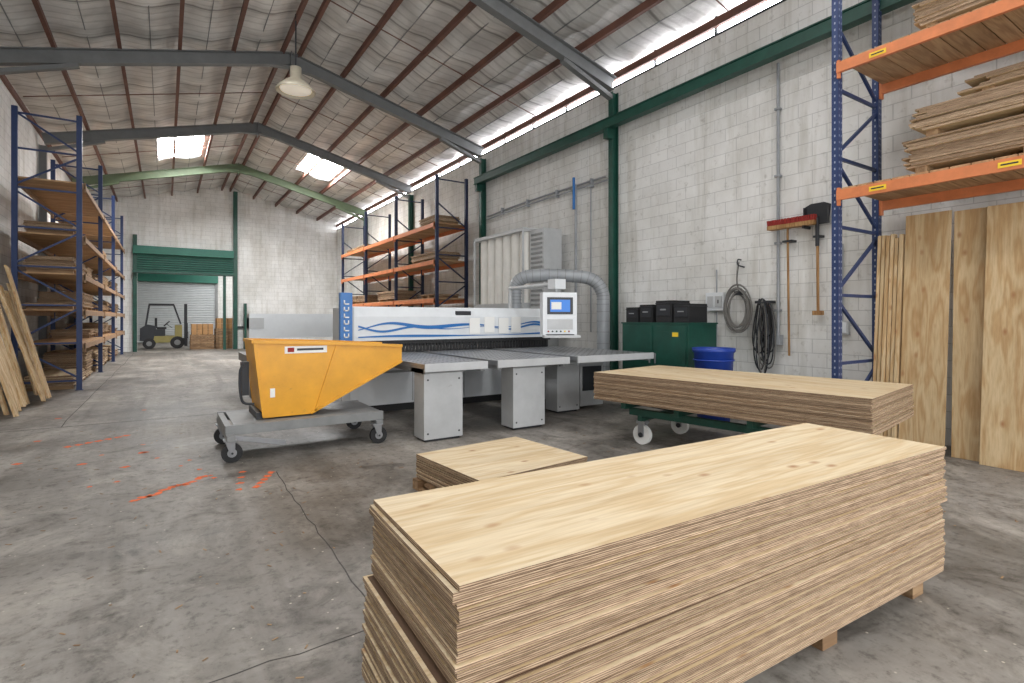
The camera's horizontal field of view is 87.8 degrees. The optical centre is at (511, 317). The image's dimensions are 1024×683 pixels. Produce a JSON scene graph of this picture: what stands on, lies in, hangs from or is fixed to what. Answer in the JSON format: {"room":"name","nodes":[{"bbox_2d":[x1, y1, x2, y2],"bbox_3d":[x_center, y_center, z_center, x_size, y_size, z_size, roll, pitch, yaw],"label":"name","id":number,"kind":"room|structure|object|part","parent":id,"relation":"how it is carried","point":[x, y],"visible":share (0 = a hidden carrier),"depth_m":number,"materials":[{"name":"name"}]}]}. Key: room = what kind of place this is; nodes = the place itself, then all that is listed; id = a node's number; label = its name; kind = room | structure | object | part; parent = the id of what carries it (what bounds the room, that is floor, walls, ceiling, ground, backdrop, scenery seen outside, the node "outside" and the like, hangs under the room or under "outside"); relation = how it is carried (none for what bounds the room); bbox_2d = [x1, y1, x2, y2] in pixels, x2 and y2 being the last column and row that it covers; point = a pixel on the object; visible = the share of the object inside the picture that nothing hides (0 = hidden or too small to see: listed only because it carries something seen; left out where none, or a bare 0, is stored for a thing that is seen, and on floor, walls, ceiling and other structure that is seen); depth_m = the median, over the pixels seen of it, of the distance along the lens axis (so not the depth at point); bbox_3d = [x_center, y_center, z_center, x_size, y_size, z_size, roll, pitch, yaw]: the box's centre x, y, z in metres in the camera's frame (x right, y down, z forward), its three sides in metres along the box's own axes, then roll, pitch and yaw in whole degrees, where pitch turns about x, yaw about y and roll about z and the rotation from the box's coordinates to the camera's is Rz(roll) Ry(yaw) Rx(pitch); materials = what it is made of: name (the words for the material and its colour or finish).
{"room":"woodworking shop","nodes":[
{"label":"woodworking shop","id":0,"kind":"room"},
{"bbox_2d":[0,79,86,390],"bbox_3d":[-9.037,-1.800,8.553,0.200,6.600,34.200,0,0,-33],"label":"wall","id":1,"kind":"structure","parent":0,"point":[28,137],"depth_m":12.28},
{"bbox_2d":[137,276,232,343],"bbox_3d":[-19.382,-1.000,32.846,9.000,5.000,0.200,0,0,-33],"label":"wall","id":2,"kind":"structure","parent":0,"point":[229,280],"depth_m":33.60,"materials":[{"name":"white paint"}]},
{"bbox_2d":[137,273,217,342],"bbox_3d":[-20.137,-0.550,31.989,4.300,4.100,0.390,0,0,-33],"label":"door","id":3,"kind":"structure","parent":2,"relation":"in","point":[201,300],"depth_m":32.00,"materials":[{"name":"grey metal"}]},
{"bbox_2d":[87,186,336,351],"bbox_3d":[-13.839,-2.460,25.716,10.500,7.920,0.200,0,0,-33],"label":"wall","id":4,"kind":"structure","parent":0,"point":[287,260],"depth_m":26.19,"materials":[{"name":"white paint"}]},
{"bbox_2d":[132,245,233,276],"bbox_3d":[-15.037,-2.600,24.487,3.950,1.200,0.450,0,0,-33],"label":"door","id":5,"kind":"structure","parent":4,"relation":"in","point":[150,259],"depth_m":24.41,"materials":[{"name":"green paint"}]},
{"bbox_2d":[133,191,246,351],"bbox_3d":[-14.729,-2.300,24.700,4.700,7.600,0.470,0,0,-33],"label":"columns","id":6,"kind":"structure","parent":4,"relation":"attached to","point":[235,194],"depth_m":25.61,"materials":[{"name":"green metal"}]},
{"bbox_2d":[0,0,616,220],"bbox_3d":[-3.717,-5.291,10.170,10.349,1.778,26.700,0,0,-33],"label":"roof beams","id":7,"kind":"structure","parent":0,"point":[28,59],"depth_m":12.79,"materials":[{"name":"grey metal"}]},
{"bbox_2d":[0,0,768,226],"bbox_3d":[-4.497,-5.551,11.393,10.530,1.407,34.000,0,0,-33],"label":"ceiling purlins","id":8,"kind":"structure","parent":7,"relation":"attached to","point":[748,5],"depth_m":12.15,"materials":[{"name":"metal"}]},
{"bbox_2d":[0,0,746,223],"bbox_3d":[-4.459,-5.669,11.418,10.800,1.442,34.400,0,0,-33],"label":"ceiling","id":9,"kind":"structure","parent":0,"point":[63,17],"depth_m":12.24,"materials":[{"name":"silver metal"}]},
{"bbox_2d":[158,136,342,180],"bbox_3d":[-3.069,-5.870,9.579,5.920,0.465,26.640,0,0,-33],"label":"window","id":10,"kind":"structure","parent":9,"relation":"attached to","point":[182,143],"depth_m":19.17,"materials":[{"name":"white glass"}]},
{"bbox_2d":[275,14,315,99],"bbox_3d":[-4.450,-5.450,10.946,0.780,1.600,0.780,0,0,-33],"label":"lamp","id":11,"kind":"object","parent":9,"relation":"hanging from","point":[294,86],"visible":1,"depth_m":10.90,"materials":[{"name":"metal"}]},
{"bbox_2d":[0,342,1023,682],"bbox_3d":[-6.822,1.600,14.951,11.100,0.200,44.500,0,0,-33],"label":"floor","id":12,"kind":"structure","parent":0,"point":[966,625],"depth_m":3.62,"materials":[{"name":"concrete"}]},
{"bbox_2d":[0,265,51,416],"bbox_3d":[-8.418,0.250,8.999,0.805,2.426,3.516,0,0,-33],"label":"bundle","id":13,"kind":"object","parent":12,"relation":"on","point":[11,379],"visible":1,"depth_m":9.12,"materials":[{"name":"brown wood"}]},
{"bbox_2d":[23,368,85,391],"bbox_3d":[-10.043,1.351,11.747,0.821,0.294,1.960,0,0,-33],"label":"pack","id":14,"kind":"object","parent":12,"relation":"on","point":[53,374],"visible":0.52,"depth_m":11.13,"materials":[{"name":"brown wood"}]},
{"bbox_2d":[11,105,124,390],"bbox_3d":[-12.938,-1.350,16.216,1.175,5.700,13.020,0,0,-33],"label":"rack","id":15,"kind":"object","parent":12,"relation":"on","point":[72,203],"visible":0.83,"depth_m":11.84,"materials":[{"name":"blue metal"}]},
{"bbox_2d":[23,220,75,234],"bbox_3d":[-9.906,-1.854,11.532,0.824,0.246,1.463,0,0,-33],"label":"pack","id":16,"kind":"object","parent":15,"relation":"in","point":[26,222],"visible":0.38,"depth_m":10.99,"materials":[{"name":"brown wood"}]},
{"bbox_2d":[24,303,75,308],"bbox_3d":[-9.905,-0.244,11.515,0.789,0.126,1.445,0,0,-33],"label":"pack","id":17,"kind":"object","parent":15,"relation":"in","point":[27,307],"visible":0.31,"depth_m":11.04,"materials":[{"name":"brown wood"}]},
{"bbox_2d":[22,255,87,275],"bbox_3d":[-10.113,-1.102,11.850,0.827,0.342,2.235,0,0,-33],"label":"pack","id":18,"kind":"object","parent":15,"relation":"in","point":[35,259],"visible":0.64,"depth_m":11.00,"materials":[{"name":"brown wood"}]},
{"bbox_2d":[37,291,93,309],"bbox_3d":[-10.909,-0.388,13.074,0.820,0.414,2.223,0,0,-33],"label":"pack","id":19,"kind":"object","parent":15,"relation":"in","point":[45,297],"visible":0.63,"depth_m":12.22,"materials":[{"name":"brown wood"}]},
{"bbox_2d":[49,329,94,338],"bbox_3d":[-11.390,0.408,13.808,0.826,0.222,1.122,0,0,-33],"label":"pack","id":20,"kind":"object","parent":15,"relation":"in","point":[57,333],"visible":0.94,"depth_m":13.41,"materials":[{"name":"brown wood"}]},
{"bbox_2d":[67,324,104,333],"bbox_3d":[-12.994,0.348,16.261,0.818,0.342,1.356,0,0,-33],"label":"pack","id":21,"kind":"object","parent":15,"relation":"in","point":[84,326],"visible":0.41,"depth_m":15.79,"materials":[{"name":"brown wood"}]},
{"bbox_2d":[85,267,92,277],"bbox_3d":[-11.073,-1.090,13.317,0.819,0.318,1.152,0,0,-33],"label":"pack","id":22,"kind":"object","parent":15,"relation":"in","point":[89,270],"visible":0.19,"depth_m":13.49,"materials":[{"name":"brown wood"}]},
{"bbox_2d":[82,322,109,333],"bbox_3d":[-13.709,0.336,17.364,0.826,0.366,1.248,0,0,-33],"label":"pack","id":23,"kind":"object","parent":15,"relation":"in","point":[106,330],"visible":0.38,"depth_m":17.19,"materials":[{"name":"brown wood"}]},
{"bbox_2d":[92,275,108,286],"bbox_3d":[-13.312,-1.114,16.767,0.820,0.366,2.149,0,0,-33],"label":"pack","id":24,"kind":"object","parent":15,"relation":"in","point":[105,280],"visible":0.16,"depth_m":16.85,"materials":[{"name":"brown wood"}]},
{"bbox_2d":[92,301,109,311],"bbox_3d":[-13.771,-0.364,17.461,0.826,0.366,0.989,0,0,-33],"label":"pack","id":25,"kind":"object","parent":15,"relation":"in","point":[96,302],"visible":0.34,"depth_m":17.31,"materials":[{"name":"brown wood"}]},
{"bbox_2d":[43,349,92,379],"bbox_3d":[-10.980,1.159,13.178,0.827,0.678,1.456,0,0,-33],"label":"pack","id":26,"kind":"object","parent":12,"relation":"on","point":[64,359],"visible":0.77,"depth_m":12.66,"materials":[{"name":"brown wood"}]},
{"bbox_2d":[74,347,107,364],"bbox_3d":[-13.428,1.231,16.940,0.825,0.534,1.330,0,0,-33],"label":"pack","id":27,"kind":"object","parent":12,"relation":"on","point":[105,353],"visible":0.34,"depth_m":17.05,"materials":[{"name":"brown wood"}]},
{"bbox_2d":[90,349,104,371],"bbox_3d":[-12.459,1.231,15.451,0.829,0.534,2.202,0,0,-33],"label":"pack","id":28,"kind":"object","parent":12,"relation":"on","point":[94,354],"visible":0.23,"depth_m":14.82,"materials":[{"name":"brown wood"}]},
{"bbox_2d":[91,345,110,360],"bbox_3d":[-14.549,1.231,18.653,0.824,0.534,1.268,0,0,-33],"label":"pack","id":29,"kind":"object","parent":12,"relation":"on","point":[108,346],"visible":0.18,"depth_m":18.43,"materials":[{"name":"brown wood"}]},
{"bbox_2d":[11,418,273,501],"bbox_3d":[-4.493,1.498,6.452,2.286,0.001,5.410,0,0,-33],"label":"paint marks","id":30,"kind":"object","parent":12,"relation":"on","point":[269,472],"depth_m":4.96,"materials":[{"name":"red paint"}]},
{"bbox_2d":[139,304,189,348],"bbox_3d":[-16.768,0.400,26.564,2.980,2.200,1.080,0,0,-33],"label":"forklift","id":31,"kind":"object","parent":12,"relation":"on","point":[149,334],"visible":0.98,"depth_m":25.93,"materials":[{"name":"metal"}]},
{"bbox_2d":[8,354,364,682],"bbox_3d":[-6.679,1.499,9.971,5.300,0.002,32.000,0,0,-33],"label":"joint","id":32,"kind":"object","parent":12,"relation":"on","point":[132,354],"visible":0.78,"depth_m":3.18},
{"bbox_2d":[190,334,214,349],"bbox_3d":[-15.099,1.153,25.909,1.000,0.695,1.000,0,0,-33],"label":"pallets","id":33,"kind":"object","parent":12,"relation":"on","point":[202,341],"visible":0.94,"depth_m":25.50,"materials":[{"name":"brown wood"}]},
{"bbox_2d":[191,324,212,334],"bbox_3d":[-15.099,0.544,25.909,0.900,0.512,0.804,0,0,-33],"label":"cartons","id":34,"kind":"object","parent":33,"relation":"on","point":[196,329],"visible":1,"depth_m":25.55,"materials":[{"name":"cardboard"}]},
{"bbox_2d":[214,328,232,348],"bbox_3d":[-14.220,1.012,26.482,1.000,0.975,1.000,0,0,-33],"label":"pallets","id":35,"kind":"object","parent":12,"relation":"on","point":[218,333],"visible":0.63,"depth_m":26.07,"materials":[{"name":"brown wood"}]},
{"bbox_2d":[215,318,232,328],"bbox_3d":[-14.220,0.264,26.482,0.900,0.512,0.804,0,0,-33],"label":"cartons","id":36,"kind":"object","parent":35,"relation":"on","point":[218,321],"visible":0.7,"depth_m":26.13,"materials":[{"name":"cardboard"}]},
{"bbox_2d":[214,400,386,462],"bbox_3d":[-2.525,1.310,6.364,1.760,0.380,1.300,0,0,-33],"label":"trolley","id":37,"kind":"object","parent":12,"relation":"on","point":[352,413],"visible":0.96,"depth_m":6.03,"materials":[{"name":"metal"}]},
{"bbox_2d":[238,338,402,419],"bbox_3d":[-2.358,0.681,6.520,1.842,0.876,0.791,0,0,-33],"label":"hopper","id":38,"kind":"object","parent":37,"relation":"on","point":[286,377],"visible":1,"depth_m":6.11,"materials":[{"name":"yellow metal"}]},
{"bbox_2d":[341,174,467,348],"bbox_3d":[-4.378,-1.300,19.468,1.112,5.600,9.720,0,0,-33],"label":"rack","id":39,"kind":"object","parent":12,"relation":"on","point":[435,230],"visible":0.87,"depth_m":17.82,"materials":[{"name":"metal"}]},
{"bbox_2d":[346,247,359,252],"bbox_3d":[-6.378,-2.826,22.538,0.792,0.150,1.762,0,0,-33],"label":"pack","id":40,"kind":"object","parent":39,"relation":"in","point":[356,248],"visible":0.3,"depth_m":22.30,"materials":[{"name":"brown wood"}]},
{"bbox_2d":[352,296,358,303],"bbox_3d":[-6.470,-0.740,22.648,0.818,0.318,1.722,0,0,-33],"label":"pack","id":41,"kind":"object","parent":39,"relation":"in","point":[354,298],"visible":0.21,"depth_m":21.95,"materials":[{"name":"brown wood"}]},
{"bbox_2d":[357,295,378,302],"bbox_3d":[-5.652,-0.740,21.392,0.824,0.318,1.153,0,0,-33],"label":"pack","id":42,"kind":"object","parent":39,"relation":"in","point":[370,298],"visible":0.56,"depth_m":20.98,"materials":[{"name":"brown wood"}]},
{"bbox_2d":[377,290,417,301],"bbox_3d":[-4.123,-0.764,19.050,0.828,0.366,1.959,0,0,-33],"label":"pack","id":43,"kind":"object","parent":39,"relation":"in","point":[402,294],"visible":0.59,"depth_m":18.43,"materials":[{"name":"brown wood"}]},
{"bbox_2d":[411,251,459,263],"bbox_3d":[-2.378,-1.816,16.373,0.821,0.270,1.966,0,0,-33],"label":"pack","id":44,"kind":"object","parent":39,"relation":"in","point":[428,256],"visible":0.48,"depth_m":15.76,"materials":[{"name":"brown wood"}]},
{"bbox_2d":[419,215,460,225],"bbox_3d":[-2.195,-2.874,16.083,0.813,0.246,1.254,0,0,-33],"label":"pack","id":45,"kind":"object","parent":39,"relation":"in","point":[442,218],"visible":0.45,"depth_m":15.66,"materials":[{"name":"brown wood"}]},
{"bbox_2d":[419,294,460,298],"bbox_3d":[-2.194,-0.644,16.102,0.813,0.126,1.259,0,0,-33],"label":"pack","id":46,"kind":"object","parent":39,"relation":"in","point":[425,295],"visible":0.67,"depth_m":15.75,"materials":[{"name":"brown wood"}]},
{"bbox_2d":[413,477,437,491],"bbox_3d":[-0.130,1.455,4.667,1.150,0.090,0.950,0,0,-38],"label":"pallet","id":47,"kind":"object","parent":12,"relation":"on","point":[419,485],"visible":0.1,"depth_m":4.62,"materials":[{"name":"brown wood"}]},
{"bbox_2d":[416,437,587,487],"bbox_3d":[-0.094,1.305,4.651,1.132,0.208,1.015,0,0,-38],"label":"stack","id":48,"kind":"object","parent":47,"relation":"on","point":[487,460],"visible":0.6,"depth_m":4.51,"materials":[{"name":"brown wood"}]},
{"bbox_2d":[239,279,653,441],"bbox_3d":[-1.778,0.430,9.823,5.150,2.140,6.800,0,0,-33],"label":"machine","id":49,"kind":"object","parent":12,"relation":"on","point":[457,364],"visible":0.92,"depth_m":8.58,"materials":[{"name":"white metal"}]},
{"bbox_2d":[0,426,1017,678],"bbox_3d":[-1.115,1.498,4.931,7.466,0.002,8.502,0,0,-33],"label":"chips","id":50,"kind":"object","parent":12,"relation":"on","point":[1001,577],"visible":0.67,"depth_m":3.47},
{"bbox_2d":[474,227,561,346],"bbox_3d":[0.051,-0.290,13.051,0.660,3.580,2.910,0,0,-33],"label":"filter","id":51,"kind":"object","parent":12,"relation":"on","point":[504,255],"visible":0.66,"depth_m":12.64,"materials":[{"name":"fabric"}]},
{"bbox_2d":[509,269,609,370],"bbox_3d":[0.919,0.267,10.404,1.982,2.467,0.303,0,0,5],"label":"duct","id":52,"kind":"object","parent":12,"relation":"on","point":[591,279],"visible":0.71,"depth_m":10.29,"materials":[{"name":"grey metal"}]},
{"bbox_2d":[621,322,717,409],"bbox_3d":[2.632,0.787,9.033,0.745,1.425,1.460,0,0,-33],"label":"cabinet","id":53,"kind":"object","parent":12,"relation":"on","point":[671,344],"visible":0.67,"depth_m":8.61,"materials":[{"name":"metal"}]},
{"bbox_2d":[626,307,639,321],"bbox_3d":[2.286,-0.056,9.440,0.480,0.260,0.290,0,0,-33],"label":"case","id":54,"kind":"object","parent":53,"relation":"on","point":[632,313],"visible":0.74,"depth_m":9.29,"materials":[{"name":"plastic"}]},
{"bbox_2d":[640,305,655,321],"bbox_3d":[2.460,-0.076,9.172,0.480,0.300,0.290,0,0,-33],"label":"case","id":55,"kind":"object","parent":53,"relation":"on","point":[647,312],"visible":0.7,"depth_m":9.00,"materials":[{"name":"plastic"}]},
{"bbox_2d":[655,300,689,322],"bbox_3d":[2.671,-0.106,8.850,0.480,0.360,0.340,0,0,-33],"label":"case","id":56,"kind":"object","parent":53,"relation":"on","point":[664,309],"visible":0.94,"depth_m":8.70,"materials":[{"name":"plastic"}]},
{"bbox_2d":[673,303,707,322],"bbox_3d":[2.865,-0.076,8.552,0.480,0.300,0.310,0,0,-33],"label":"case","id":57,"kind":"object","parent":53,"relation":"on","point":[683,313],"visible":1,"depth_m":8.42,"materials":[{"name":"plastic"}]},
{"bbox_2d":[621,403,774,443],"bbox_3d":[2.502,1.246,5.904,1.200,0.509,2.260,0,0,-42],"label":"trolley","id":58,"kind":"object","parent":12,"relation":"on","point":[680,420],"visible":0.4,"depth_m":6.05,"materials":[{"name":"metal"}]},
{"bbox_2d":[593,365,913,434],"bbox_3d":[2.502,0.826,5.907,1.446,0.329,2.923,0,0,-42],"label":"stack","id":59,"kind":"object","parent":58,"relation":"on","point":[870,407],"visible":0.98,"depth_m":5.21,"materials":[{"name":"brown wood"}]},
{"bbox_2d":[692,347,735,421],"bbox_3d":[2.897,0.965,7.642,0.590,1.070,0.590,0,0,-33],"label":"waste bin","id":60,"kind":"object","parent":12,"relation":"on","point":[718,358],"visible":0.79,"depth_m":7.42,"materials":[{"name":"plastic"}]},
{"bbox_2d":[811,582,922,650],"bbox_3d":[0.910,1.433,2.486,2.700,0.134,0.660,0,0,-31],"label":"pallet","id":61,"kind":"object","parent":12,"relation":"on","point":[829,640],"visible":0.06,"depth_m":2.44,"materials":[{"name":"beige wood"}]},
{"bbox_2d":[361,423,947,682],"bbox_3d":[0.897,1.034,2.468,2.977,0.662,0.803,0,0,-31],"label":"stack","id":62,"kind":"object","parent":61,"relation":"on","point":[721,560],"visible":1,"depth_m":1.94,"materials":[{"name":"brown wood"}]},
{"bbox_2d":[873,234,904,438],"bbox_3d":[4.454,0.252,6.306,0.310,2.496,0.260,0,0,-33],"label":"bundle","id":63,"kind":"object","parent":12,"relation":"on","point":[891,249],"depth_m":6.28,"materials":[{"name":"beige wood"}]},
{"bbox_2d":[898,210,951,455],"bbox_3d":[4.654,0.154,6.001,0.232,2.692,0.430,0,0,-33],"label":"panel","id":64,"kind":"object","parent":12,"relation":"on","point":[926,293],"visible":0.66,"depth_m":5.98,"materials":[{"name":"beige wood"}]},
{"bbox_3d":[4.654,0.154,6.001,0.232,2.692,0.430,0,0,-33],"label":"pine panel","id":65,"kind":"part","parent":64,"relation":"part of","materials":[{"name":"beige wood"}]},
{"bbox_2d":[832,0,1023,380],"bbox_3d":[4.845,-1.300,5.158,1.150,5.600,2.870,0,0,-33],"label":"rack","id":66,"kind":"object","parent":12,"relation":"on","point":[961,42],"visible":0.78,"depth_m":5.95,"materials":[{"name":"metal"}]},
{"bbox_2d":[912,0,997,29],"bbox_3d":[4.983,-3.050,4.926,0.878,0.318,1.873,0,0,-33],"label":"pack","id":67,"kind":"object","parent":66,"relation":"on","point":[928,13],"visible":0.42,"depth_m":5.29,"materials":[{"name":"brown wood"}]},
{"bbox_2d":[901,114,1023,172],"bbox_3d":[4.947,-1.640,4.947,0.902,0.358,1.971,0,0,-33],"label":"boards","id":68,"kind":"object","parent":66,"relation":"on","point":[994,139],"visible":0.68,"depth_m":5.10,"materials":[{"name":"brown wood"}]},
{"bbox_2d":[908,79,1023,136],"bbox_3d":[4.988,-1.981,4.911,0.869,0.318,1.955,0,0,-33],"label":"pack","id":69,"kind":"object","parent":68,"relation":"on","point":[1007,100],"visible":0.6,"depth_m":5.10,"materials":[{"name":"brown wood"}]},
{"bbox_2d":[957,61,1023,96],"bbox_3d":[5.114,-2.252,4.875,0.726,0.218,1.439,0,0,-33],"label":"pack","id":70,"kind":"object","parent":69,"relation":"on","point":[1015,72],"visible":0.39,"depth_m":5.07,"materials":[{"name":"brown wood"}]},
{"bbox_2d":[951,207,986,461],"bbox_3d":[4.895,0.163,5.678,0.202,2.674,0.327,0,0,-33],"label":"panel","id":71,"kind":"object","parent":12,"relation":"on","point":[970,225],"visible":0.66,"depth_m":5.68,"materials":[{"name":"beige wood"}]},
{"bbox_2d":[979,202,1023,471],"bbox_3d":[5.056,0.165,5.266,0.262,2.669,0.600,0,0,-33],"label":"panel","id":72,"kind":"object","parent":12,"relation":"on","point":[1002,395],"visible":1,"depth_m":5.37,"materials":[{"name":"beige wood"}]},
{"bbox_2d":[337,0,1023,445],"bbox_3d":[-0.074,-1.600,14.396,0.200,6.200,34.200,0,0,-33],"label":"wall","id":73,"kind":"structure","parent":0,"point":[697,184],"depth_m":8.77,"materials":[{"name":"white brick"}]},
{"bbox_2d":[39,91,617,369],"bbox_3d":[-3.709,-1.525,10.176,10.460,6.050,26.620,0,0,-33],"label":"columns","id":74,"kind":"structure","parent":73,"relation":"attached to","point":[612,103],"depth_m":10.79,"materials":[{"name":"green metal"}]},
{"bbox_2d":[486,176,607,331],"bbox_3d":[0.616,-1.400,12.995,0.165,3.400,4.901,0,0,-33],"label":"conduit","id":75,"kind":"object","parent":73,"relation":"attached to","point":[591,181],"visible":0.96,"depth_m":11.76,"materials":[{"name":"grey metal"}]},
{"bbox_2d":[337,0,785,229],"bbox_3d":[-0.047,-4.875,14.282,0.120,0.350,34.020,0,0,-33],"label":"window","id":76,"kind":"structure","parent":73,"relation":"in","point":[769,4],"depth_m":10.52,"materials":[{"name":"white glass"}]},
{"bbox_2d":[473,0,916,191],"bbox_3d":[3.939,-3.795,7.581,0.160,0.390,18.200,0,0,-33],"label":"steel beam","id":77,"kind":"structure","parent":73,"relation":"attached to","point":[855,15],"depth_m":8.61,"materials":[{"name":"green metal"}]},
{"bbox_2d":[706,292,725,310],"bbox_3d":[3.376,-0.270,8.826,0.095,0.300,0.340,0,0,-33],"label":"switch box","id":78,"kind":"object","parent":73,"relation":"attached to","point":[714,301],"visible":0.97,"depth_m":8.78,"materials":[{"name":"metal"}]},
{"bbox_2d":[723,259,752,332],"bbox_3d":[3.600,-0.350,8.407,0.176,1.172,0.504,0,0,-33],"label":"air hose","id":79,"kind":"object","parent":73,"relation":"attached to","point":[747,318],"visible":1,"depth_m":8.39,"materials":[{"name":"grey rubber"}]},
{"bbox_2d":[716,63,782,344],"bbox_3d":[3.681,-1.300,8.357,0.095,5.000,1.142,0,0,-33],"label":"conduit","id":80,"kind":"object","parent":73,"relation":"attached to","point":[779,338],"visible":0.84,"depth_m":7.92,"materials":[{"name":"grey metal"}]},
{"bbox_2d":[752,298,775,372],"bbox_3d":[3.838,0.290,8.047,0.170,1.190,0.362,0,0,-33],"label":"cable loop","id":81,"kind":"object","parent":73,"relation":"attached to","point":[762,304],"visible":0.98,"depth_m":8.01,"materials":[{"name":"rubber"}]},
{"bbox_2d":[767,214,816,355],"bbox_3d":[4.058,-0.446,7.687,0.196,1.992,0.699,0,0,-33],"label":"broom","id":82,"kind":"object","parent":73,"relation":"attached to","point":[804,221],"visible":1,"depth_m":7.72,"materials":[{"name":"wood"}]},
{"bbox_2d":[803,202,830,314],"bbox_3d":[4.262,-0.820,7.410,0.155,1.560,0.360,0,0,-33],"label":"shovel","id":83,"kind":"object","parent":73,"relation":"attached to","point":[822,209],"visible":0.99,"depth_m":7.39,"materials":[{"name":"metal"}]},
{"bbox_2d":[842,244,849,333],"bbox_3d":[4.464,-0.390,7.184,0.065,1.220,0.160,0,0,-33],"label":"junction box","id":84,"kind":"object","parent":73,"relation":"attached to","point":[845,324],"visible":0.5,"depth_m":7.18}
]}

